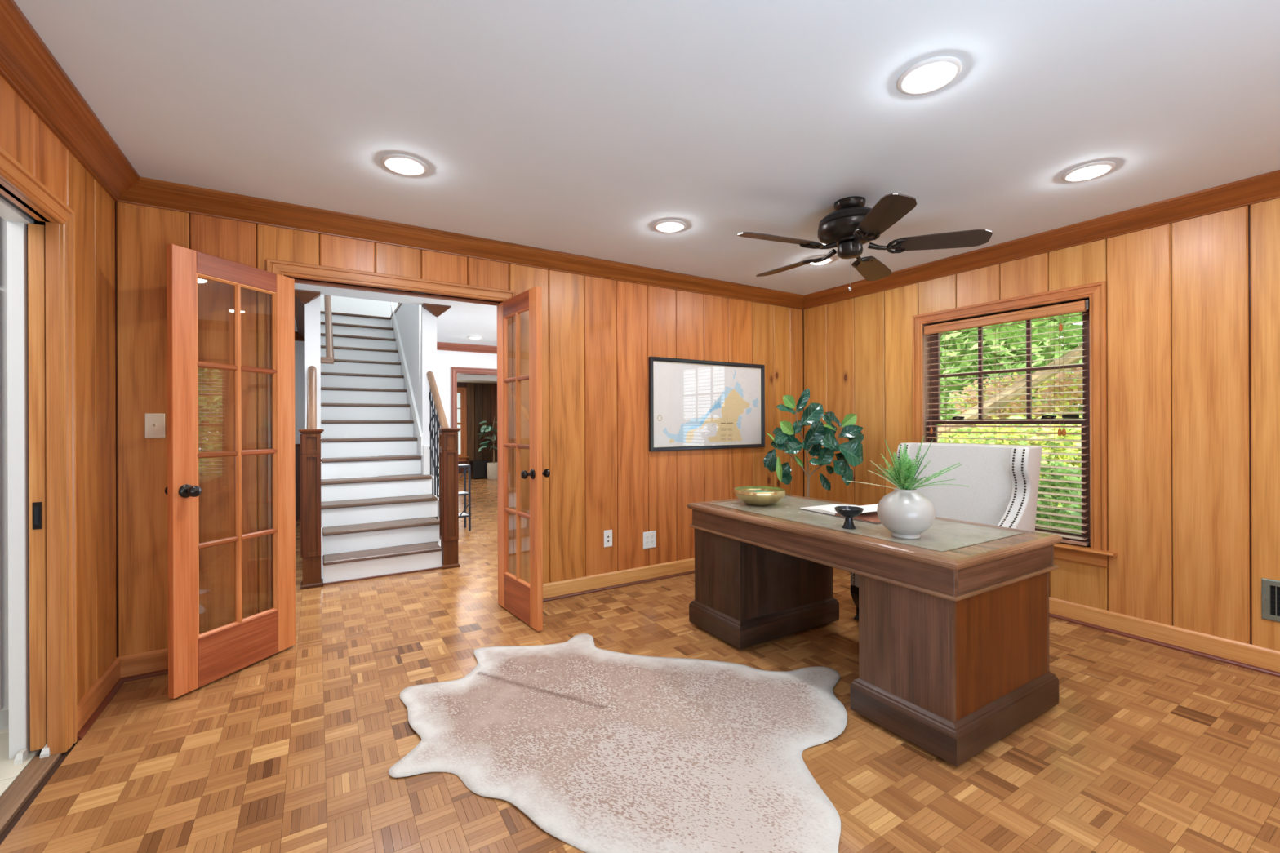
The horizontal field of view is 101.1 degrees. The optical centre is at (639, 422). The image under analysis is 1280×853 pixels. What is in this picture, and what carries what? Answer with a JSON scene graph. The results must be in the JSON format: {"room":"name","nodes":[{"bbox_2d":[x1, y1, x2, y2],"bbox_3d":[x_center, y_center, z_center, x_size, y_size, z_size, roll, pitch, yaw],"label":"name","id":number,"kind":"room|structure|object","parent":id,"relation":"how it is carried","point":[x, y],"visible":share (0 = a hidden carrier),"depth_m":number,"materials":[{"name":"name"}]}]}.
{"room":"home office","nodes":[
{"label":"home office","id":0,"kind":"room"},
{"bbox_2d":[0,75,116,750],"bbox_3d":[-1.387,0.034,0.523,0.150,2.440,4.942,0,0,-32],"label":"wall","id":1,"kind":"structure","parent":0,"point":[24,135],"depth_m":2.28,"materials":[{"name":"brown wood"}]},
{"bbox_2d":[27,222,47,751],"bbox_3d":[-2.504,0.244,2.356,0.044,1.993,0.855,0,0,-32],"label":"door","id":2,"kind":"structure","parent":1,"relation":"in","point":[36,233],"depth_m":2.00,"materials":[{"name":"brown wood"}]},
{"bbox_2d":[0,146,76,765],"bbox_3d":[-2.002,0.210,1.549,0.173,2.093,1.790,0,0,-32],"label":"door frame","id":3,"kind":"structure","parent":1,"relation":"attached to","point":[60,342],"depth_m":1.99,"materials":[{"name":"brown wood"}]},
{"bbox_2d":[0,0,139,201],"bbox_3d":[-1.274,-1.135,0.584,0.114,0.103,4.722,0,0,-32],"label":"trim","id":4,"kind":"structure","parent":1,"relation":"attached to","point":[27,64],"depth_m":1.84,"materials":[{"name":"brown wood"}]},
{"bbox_2d":[76,657,120,733],"bbox_3d":[-2.388,1.199,2.323,0.016,0.118,0.582,0,0,-32],"label":"baseboard","id":5,"kind":"structure","parent":1,"relation":"attached to","point":[95,695],"depth_m":2.30,"materials":[{"name":"brown wood"}]},
{"bbox_2d":[76,678,124,741],"bbox_3d":[-2.369,1.249,2.325,0.018,0.019,0.566,0,0,-32],"label":"trim","id":6,"kind":"structure","parent":1,"relation":"attached to","point":[81,734],"depth_m":2.28,"materials":[{"name":"brown wood"}]},
{"bbox_2d":[304,296,321,542],"bbox_3d":[-3.966,-1.336,6.404,0.120,5.200,3.740,0,0,-32],"label":"wall","id":7,"kind":"structure","parent":0,"point":[312,309],"depth_m":4.82,"materials":[{"name":"white paint"}]},
{"bbox_2d":[294,295,305,338],"bbox_3d":[-3.722,-1.125,5.783,0.114,0.103,2.654,0,0,-32],"label":"trim","id":8,"kind":"structure","parent":7,"relation":"attached to","point":[299,306],"depth_m":5.56,"materials":[{"name":"brown wood"}]},
{"bbox_2d":[294,288,319,304],"bbox_3d":[-3.012,-1.128,4.740,0.234,0.103,0.134,0,0,-32],"label":"trim","id":9,"kind":"structure","parent":7,"relation":"attached to","point":[305,296],"depth_m":4.72,"materials":[{"name":"brown wood"}]},
{"bbox_2d":[294,340,497,519],"bbox_3d":[-3.459,0.042,7.556,6.200,2.440,0.180,0,0,-32],"label":"wall","id":10,"kind":"structure","parent":0,"point":[446,359],"depth_m":7.79,"materials":[{"name":"white paint"}]},
{"bbox_2d":[294,331,305,341],"bbox_3d":[-5.151,-1.119,6.396,1.910,0.103,0.114,0,0,-32],"label":"trim","id":11,"kind":"structure","parent":10,"relation":"attached to","point":[298,337],"depth_m":6.85,"materials":[{"name":"brown wood"}]},
{"bbox_2d":[436,342,497,353],"bbox_3d":[-2.110,-1.131,8.261,2.955,0.103,0.114,0,0,-32],"label":"trim","id":12,"kind":"structure","parent":10,"relation":"attached to","point":[440,345],"depth_m":7.94,"materials":[{"name":"brown wood"}]},
{"bbox_2d":[450,366,497,427],"bbox_3d":[-2.148,0.208,8.371,1.670,2.098,0.165,0,0,-32],"label":"door frame","id":13,"kind":"structure","parent":10,"relation":"attached to","point":[455,371],"depth_m":7.91,"materials":[{"name":"brown wood"}]},
{"bbox_2d":[320,294,497,381],"bbox_3d":[-2.129,-2.343,7.380,4.300,3.200,4.000,0,0,-32],"label":"wall","id":14,"kind":"structure","parent":0,"point":[339,304],"depth_m":8.28,"materials":[{"name":"white paint"}]},
{"bbox_2d":[391,302,437,543],"bbox_3d":[-2.791,-0.120,6.418,0.140,2.760,2.540,0,0,-32],"label":"wall","id":15,"kind":"structure","parent":0,"point":[417,326],"depth_m":5.41,"materials":[{"name":"white paint"}]},
{"bbox_2d":[390,302,402,318],"bbox_3d":[-2.803,-1.498,6.431,0.167,0.035,2.610,0,0,-32],"label":"trim","id":16,"kind":"structure","parent":15,"relation":"attached to","point":[400,304],"depth_m":6.89,"materials":[{"name":"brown wood"}]},
{"bbox_2d":[422,302,450,316],"bbox_3d":[-2.058,-1.131,5.325,0.254,0.103,0.134,0,0,-32],"label":"trim","id":17,"kind":"structure","parent":15,"relation":"attached to","point":[437,310],"depth_m":5.30,"materials":[{"name":"brown wood"}]},
{"bbox_2d":[383,382,497,473],"bbox_3d":[-3.123,0.061,10.261,3.200,2.400,4.080,0,0,-32],"label":"wall","id":18,"kind":"structure","parent":0,"point":[482,398],"depth_m":12.16,"materials":[{"name":"brown wood"}]},
{"bbox_2d":[457,386,469,461],"bbox_3d":[-4.324,0.037,11.741,0.980,1.678,0.100,0,0,-32],"label":"window","id":19,"kind":"structure","parent":18,"relation":"in","point":[461,392],"depth_m":11.94,"materials":[{"name":"brown wood"}]},
{"bbox_2d":[457,473,468,479],"bbox_3d":[-4.118,1.206,11.891,3.000,0.118,0.016,0,0,-32],"label":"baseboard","id":20,"kind":"structure","parent":18,"relation":"attached to","point":[459,474],"depth_m":11.94,"materials":[{"name":"brown wood"}]},
{"bbox_2d":[115,201,803,657],"bbox_3d":[-0.524,0.031,3.880,5.070,2.440,0.120,0,0,-32],"label":"wall","id":21,"kind":"structure","parent":0,"point":[599,335],"depth_m":3.65,"materials":[{"name":"brown wood"}]},
{"bbox_2d":[118,648,168,677],"bbox_3d":[-2.286,1.199,2.717,0.602,0.118,0.016,0,0,-32],"label":"baseboard","id":22,"kind":"structure","parent":21,"relation":"attached to","point":[153,660],"depth_m":2.61,"materials":[{"name":"brown wood"}]},
{"bbox_2d":[120,669,168,682],"bbox_3d":[-2.270,1.248,2.707,0.586,0.019,0.018,0,0,-32],"label":"trim","id":23,"kind":"structure","parent":21,"relation":"attached to","point":[163,672],"depth_m":2.60,"materials":[{"name":"brown wood"}]},
{"bbox_2d":[144,413,164,438],"bbox_3d":[-2.425,0.015,2.633,0.077,0.123,0.020,0,0,-32],"label":"light switch","id":24,"kind":"object","parent":21,"relation":"attached to","point":[154,424],"visible":1,"depth_m":2.64,"materials":[{"name":"beige plastic"}]},
{"bbox_2d":[164,244,295,698],"bbox_3d":[-2.034,0.219,2.674,0.184,2.052,0.616,0,0,16],"label":"door","id":25,"kind":"structure","parent":21,"relation":"in","point":[196,660],"depth_m":2.55,"materials":[{"name":"brown wood"}]},
{"bbox_2d":[266,258,516,650],"bbox_3d":[-1.483,0.179,3.304,1.388,2.151,0.186,0,0,-32],"label":"door frame","id":26,"kind":"structure","parent":21,"relation":"attached to","point":[394,284],"depth_m":3.21,"materials":[{"name":"brown wood"}]},
{"bbox_2d":[116,176,804,309],"bbox_3d":[-0.459,-1.138,3.786,4.850,0.103,0.114,0,0,-32],"label":"trim","id":27,"kind":"structure","parent":21,"relation":"attached to","point":[147,192],"depth_m":3.21,"materials":[{"name":"brown wood"}]},
{"bbox_2d":[497,285,550,631],"bbox_3d":[-0.783,0.214,3.384,0.184,2.052,0.616,0,0,-37],"label":"door","id":28,"kind":"structure","parent":21,"relation":"in","point":[523,599],"depth_m":3.33,"materials":[{"name":"brown wood"}]},
{"bbox_2d":[604,529,612,547],"bbox_3d":[-0.240,0.873,3.977,0.073,0.127,0.008,0,0,-32],"label":"electrical outlet","id":29,"kind":"object","parent":21,"relation":"attached to","point":[608,533],"visible":1,"depth_m":3.98,"materials":[{"name":"white plastic"}]},
{"bbox_2d":[542,557,694,598],"bbox_3d":[0.370,1.188,4.346,2.866,0.118,0.016,0,0,-32],"label":"baseboard","id":30,"kind":"structure","parent":21,"relation":"attached to","point":[615,578],"depth_m":4.00,"materials":[{"name":"brown wood"}]},
{"bbox_2d":[542,570,694,602],"bbox_3d":[0.373,1.238,4.327,2.850,0.019,0.018,0,0,-32],"label":"trim","id":31,"kind":"structure","parent":21,"relation":"attached to","point":[552,598],"depth_m":3.98,"materials":[{"name":"brown wood"}]},
{"bbox_2d":[643,530,655,549],"bbox_3d":[0.076,0.926,4.170,0.121,0.132,0.008,0,0,-32],"label":"power outlet","id":32,"kind":"object","parent":21,"relation":"attached to","point":[649,537],"visible":1,"depth_m":4.17,"materials":[{"name":"white plastic"}]},
{"bbox_2d":[648,356,764,451],"bbox_3d":[0.603,-0.150,4.482,1.232,0.748,0.033,0,0,-32],"label":"framed map","id":33,"kind":"object","parent":21,"relation":"attached to","point":[694,404],"visible":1,"depth_m":4.45,"materials":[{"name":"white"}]},
{"bbox_2d":[457,380,497,384],"bbox_3d":[-3.116,-0.974,10.244,3.200,0.130,4.120,0,0,-32],"label":"ceiling","id":34,"kind":"structure","parent":0,"point":[458,381],"depth_m":11.82,"materials":[{"name":"beige paint"}]},
{"bbox_2d":[0,477,1279,852],"bbox_3d":[-2.575,1.329,5.397,7.157,0.141,14.500,0,0,-32],"label":"floor","id":35,"kind":"structure","parent":0,"point":[1144,747],"depth_m":2.00,"materials":[{"name":"brown wood"}]},
{"bbox_2d":[0,217,8,729],"bbox_3d":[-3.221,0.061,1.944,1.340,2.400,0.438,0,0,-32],"label":"door","id":36,"kind":"structure","parent":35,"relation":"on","point":[4,695],"depth_m":2.14,"materials":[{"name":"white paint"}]},
{"bbox_2d":[0,753,62,835],"bbox_3d":[-1.889,1.264,1.422,0.074,0.024,1.344,0,0,-32],"label":"threshold","id":37,"kind":"object","parent":35,"relation":"on","point":[19,792],"visible":1,"depth_m":1.81,"materials":[{"name":"brown wood"}]},
{"bbox_2d":[298,294,461,590],"bbox_3d":[-3.247,-0.653,6.199,1.184,3.829,4.533,0,0,-32],"label":"staircase","id":38,"kind":"structure","parent":35,"relation":"on","point":[363,394],"depth_m":4.96,"materials":[{"name":"white wood"}]},
{"bbox_2d":[438,463,471,531],"bbox_3d":[-2.209,0.875,6.115,0.424,0.764,0.244,0,0,-32],"label":"console table","id":39,"kind":"object","parent":35,"relation":"on","point":[464,514],"visible":0.44,"depth_m":6.12,"materials":[{"name":"black metal"}]},
{"bbox_2d":[469,460,488,479],"bbox_3d":[-3.651,1.063,11.970,0.360,0.400,0.310,0,0,-32],"label":"stand","id":40,"kind":"object","parent":35,"relation":"on","point":[478,468],"visible":0.9,"depth_m":11.85,"materials":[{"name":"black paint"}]},
{"bbox_2d":[477,417,497,479],"bbox_3d":[-3.366,0.560,11.837,0.504,1.399,0.440,0,0,11],"label":"rubber plant","id":41,"kind":"object","parent":35,"relation":"on","point":[491,468],"visible":0.93,"depth_m":11.77,"materials":[{"name":"green plant"}]},
{"bbox_2d":[486,462,497,479],"bbox_3d":[-3.291,1.081,11.880,0.320,0.358,0.320,0,0,-32],"label":"plant pot","id":42,"kind":"object","parent":35,"relation":"on","point":[491,468],"depth_m":11.74,"materials":[{"name":"beige ceramic"}]},
{"bbox_2d":[388,633,847,852],"bbox_3d":[-0.141,1.242,2.266,1.948,0.013,1.462,0,0,19],"label":"cowhide rug","id":43,"kind":"object","parent":35,"relation":"on","point":[604,751],"visible":1,"depth_m":2.02,"materials":[{"name":"beige fur"}]},
{"bbox_2d":[763,388,863,497],"bbox_3d":[1.435,0.479,4.330,0.870,1.526,0.337,0,0,0],"label":"fiddle leaf fig","id":44,"kind":"object","parent":35,"relation":"on","point":[818,435],"visible":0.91,"depth_m":4.28,"materials":[{"name":"green plant"}]},
{"bbox_2d":[686,493,1062,766],"bbox_3d":[1.061,0.866,2.763,0.830,0.756,1.616,0,0,-31],"label":"desk","id":45,"kind":"object","parent":35,"relation":"on","point":[953,619],"visible":0.98,"depth_m":2.17,"materials":[{"name":"wood"}]},
{"bbox_2d":[733,486,786,506],"bbox_3d":[0.715,0.443,3.164,0.301,0.092,0.301,0,0,-43],"label":"decorative bowl","id":46,"kind":"object","parent":45,"relation":"on","point":[753,495],"visible":1,"depth_m":3.07,"materials":[{"name":"gold metal"}]},
{"bbox_2d":[799,503,881,524],"bbox_3d":[1.145,0.459,2.824,0.284,0.056,0.514,0,0,-28],"label":"open book","id":47,"kind":"object","parent":45,"relation":"on","point":[869,514],"visible":0.55,"depth_m":2.74,"materials":[{"name":"grey paper"}]},
{"bbox_2d":[834,506,863,528],"bbox_3d":[0.971,0.442,2.449,0.127,0.093,0.127,0,0,-32],"label":"dish","id":48,"kind":"object","parent":45,"relation":"on","point":[849,513],"visible":1,"depth_m":2.43,"materials":[{"name":"grey metal"}]},
{"bbox_2d":[834,506,863,517],"bbox_3d":[0.971,0.417,2.449,0.127,0.043,0.127,0,0,-32],"label":"scalloped bowl","id":49,"kind":"object","parent":48,"relation":"on","point":[845,511],"depth_m":2.42,"materials":[{"name":"grey metal"}]},
{"bbox_2d":[876,487,935,539],"bbox_3d":[1.139,0.386,2.261,0.225,0.205,0.225,0,0,-32],"label":"vase","id":50,"kind":"object","parent":45,"relation":"on","point":[907,513],"visible":0.96,"depth_m":2.19,"materials":[{"name":"beige ceramic"}]},
{"bbox_2d":[846,435,968,489],"bbox_3d":[1.128,0.178,2.258,0.496,0.244,0.224,0,0,-19],"label":"bunch","id":51,"kind":"object","parent":50,"relation":"in","point":[904,479],"visible":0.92,"depth_m":2.25,"materials":[{"name":"green plant"}]},
{"bbox_2d":[850,442,1042,621],"bbox_3d":[1.820,0.688,3.149,0.630,1.107,0.850,0,0,-32],"label":"wingback chair","id":52,"kind":"object","parent":35,"relation":"on","point":[1002,481],"visible":0.32,"depth_m":3.14,"materials":[{"name":"beige fabric"}]},
{"bbox_2d":[13,0,1279,346],"bbox_3d":[-0.932,-1.337,3.479,6.256,0.300,9.500,0,0,-32],"label":"ceiling","id":53,"kind":"structure","parent":0,"point":[580,127],"depth_m":2.02,"materials":[{"name":"paint"}]},
{"bbox_2d":[381,154,427,176],"bbox_3d":[-1.081,-1.175,2.424,0.196,0.025,0.196,0,0,-32],"label":"recessed light","id":54,"kind":"object","parent":53,"relation":"in","point":[402,164],"visible":1,"depth_m":2.40,"materials":[{"name":"white paint"}]},
{"bbox_2d":[467,336,482,339],"bbox_3d":[-2.279,-1.170,7.284,0.196,0.025,0.196,0,0,-32],"label":"recessed light","id":55,"kind":"object","parent":53,"relation":"in","point":[470,337],"visible":1,"depth_m":7.24,"materials":[{"name":"white paint"}]},
{"bbox_2d":[653,219,686,232],"bbox_3d":[0.181,-1.179,3.187,0.196,0.025,0.196,0,0,-32],"label":"recessed light","id":56,"kind":"object","parent":53,"relation":"in","point":[666,225],"visible":1,"depth_m":3.15,"materials":[{"name":"white paint"}]},
{"bbox_2d":[807,255,833,265],"bbox_3d":[1.320,-1.184,3.872,0.196,0.025,0.196,0,0,-32],"label":"recessed light","id":57,"kind":"object","parent":53,"relation":"in","point":[831,259],"visible":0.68,"depth_m":3.85,"materials":[{"name":"white paint"}]},
{"bbox_2d":[737,193,992,291],"bbox_3d":[1.171,-0.954,2.899,1.261,0.484,1.204,0,0,38],"label":"ceiling fan","id":58,"kind":"object","parent":53,"relation":"hanging from","point":[852,224],"visible":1,"depth_m":2.73,"materials":[{"name":"black metal"}]},
{"bbox_2d":[897,56,962,94],"bbox_3d":[0.994,-1.183,1.815,0.196,0.025,0.196,0,0,-32],"label":"recessed light","id":59,"kind":"object","parent":53,"relation":"in","point":[931,74],"visible":1,"depth_m":1.79,"materials":[{"name":"white paint"}]},
{"bbox_2d":[1061,160,1115,182],"bbox_3d":[2.135,-1.187,2.513,0.196,0.025,0.196,0,0,-32],"label":"recessed light","id":60,"kind":"object","parent":53,"relation":"in","point":[1093,170],"visible":1,"depth_m":2.48,"materials":[{"name":"white paint"}]},
{"bbox_2d":[803,197,1279,651],"bbox_3d":[2.881,0.018,3.139,0.160,2.440,4.942,0,0,-32],"label":"wall","id":61,"kind":"structure","parent":0,"point":[1193,305],"depth_m":2.93,"materials":[{"name":"brown wood"}]},
{"bbox_2d":[911,280,1117,568],"bbox_3d":[2.530,0.013,3.686,0.266,1.711,1.284,0,0,-32],"label":"window","id":62,"kind":"structure","parent":61,"relation":"in","point":[1095,409],"depth_m":3.30,"materials":[{"name":"brown wood"}]},
{"bbox_2d":[924,299,1089,546],"bbox_3d":[2.487,0.003,3.655,0.087,1.507,1.012,0,0,-32],"label":"window blind","id":63,"kind":"object","parent":62,"relation":"attached to","point":[1081,306],"visible":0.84,"depth_m":3.47,"materials":[{"name":"brown wood"}]},
{"bbox_2d":[803,169,1279,309],"bbox_3d":[2.764,-1.150,3.059,0.114,0.103,4.722,0,0,-32],"label":"trim","id":64,"kind":"structure","parent":61,"relation":"attached to","point":[1264,187],"depth_m":3.19,"materials":[{"name":"brown wood"}]},
{"bbox_2d":[1048,596,1279,672],"bbox_3d":[2.815,1.179,3.085,0.016,0.118,4.722,0,0,-32],"label":"baseboard","id":65,"kind":"structure","parent":61,"relation":"attached to","point":[1249,654],"depth_m":2.90,"materials":[{"name":"brown wood"}]},
{"bbox_2d":[1048,613,1279,677],"bbox_3d":[2.805,1.228,3.069,0.018,0.019,4.706,0,0,-32],"label":"trim","id":66,"kind":"structure","parent":61,"relation":"attached to","point":[1260,669],"depth_m":2.88,"materials":[{"name":"brown wood"}]},
{"bbox_2d":[1261,577,1279,622],"bbox_3d":[3.188,0.875,2.480,0.012,0.204,0.346,0,0,-32],"label":"air vent","id":67,"kind":"object","parent":61,"relation":"in","point":[1270,588],"visible":1,"depth_m":2.60,"materials":[{"name":"grey metal"}]},
{"label":"outside","id":68,"kind":"structure","parent":0,"visible":0},
{"bbox_3d":[13.282,1.647,15.176,30.000,0.040,36.000,0,0,-32],"label":"lawn","id":69,"kind":"structure","parent":68,"visible":0},
{"bbox_2d":[940,328,1066,404],"bbox_3d":[11.685,-2.559,17.613,4.126,8.652,4.812,0,0,-32],"label":"tree","id":70,"kind":"object","parent":69,"relation":"on","point":[953,352],"visible":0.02,"depth_m":17.28,"materials":[{"name":"green plant"}]},
{"bbox_2d":[937,311,1082,441],"bbox_3d":[5.283,-0.876,7.911,3.592,5.332,7.184,0,0,-29],"label":"leaning tree","id":71,"kind":"object","parent":69,"relation":"on","point":[1076,318],"visible":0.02,"depth_m":7.68,"materials":[{"name":"green plant"}]},
{"bbox_2d":[937,413,1082,514],"bbox_3d":[4.924,0.802,6.457,2.891,1.832,1.909,0,0,40],"label":"maple","id":72,"kind":"object","parent":69,"relation":"on","point":[1076,437],"visible":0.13,"depth_m":6.22,"materials":[{"name":"green plant"}]},
{"bbox_2d":[937,379,1082,450],"bbox_3d":[6.817,0.525,10.969,0.827,2.597,17.491,0,0,-32],"label":"hedge","id":73,"kind":"object","parent":69,"relation":"on","point":[942,411],"visible":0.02,"depth_m":11.16,"materials":[{"name":"green plant"}]},
{"bbox_2d":[940,312,1082,451],"bbox_3d":[8.814,-2.099,12.907,4.145,7.768,4.720,0,0,-32],"label":"tree","id":74,"kind":"object","parent":69,"relation":"on","point":[1068,347],"visible":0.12,"depth_m":12.38,"materials":[{"name":"green plant"}]},
{"bbox_2d":[947,367,1082,444],"bbox_3d":[6.788,0.384,8.799,1.442,2.723,3.119,0,0,-29],"label":"maple","id":75,"kind":"object","parent":69,"relation":"on","point":[1048,383],"visible":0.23,"depth_m":8.77,"materials":[{"name":"green plant"}]},
{"bbox_2d":[1035,461,1081,533],"bbox_3d":[3.595,1.036,4.713,0.904,1.426,1.424,0,0,-32],"label":"shrub","id":76,"kind":"object","parent":69,"relation":"on","point":[1053,463],"visible":0.18,"depth_m":4.47,"materials":[{"name":"green plant"}]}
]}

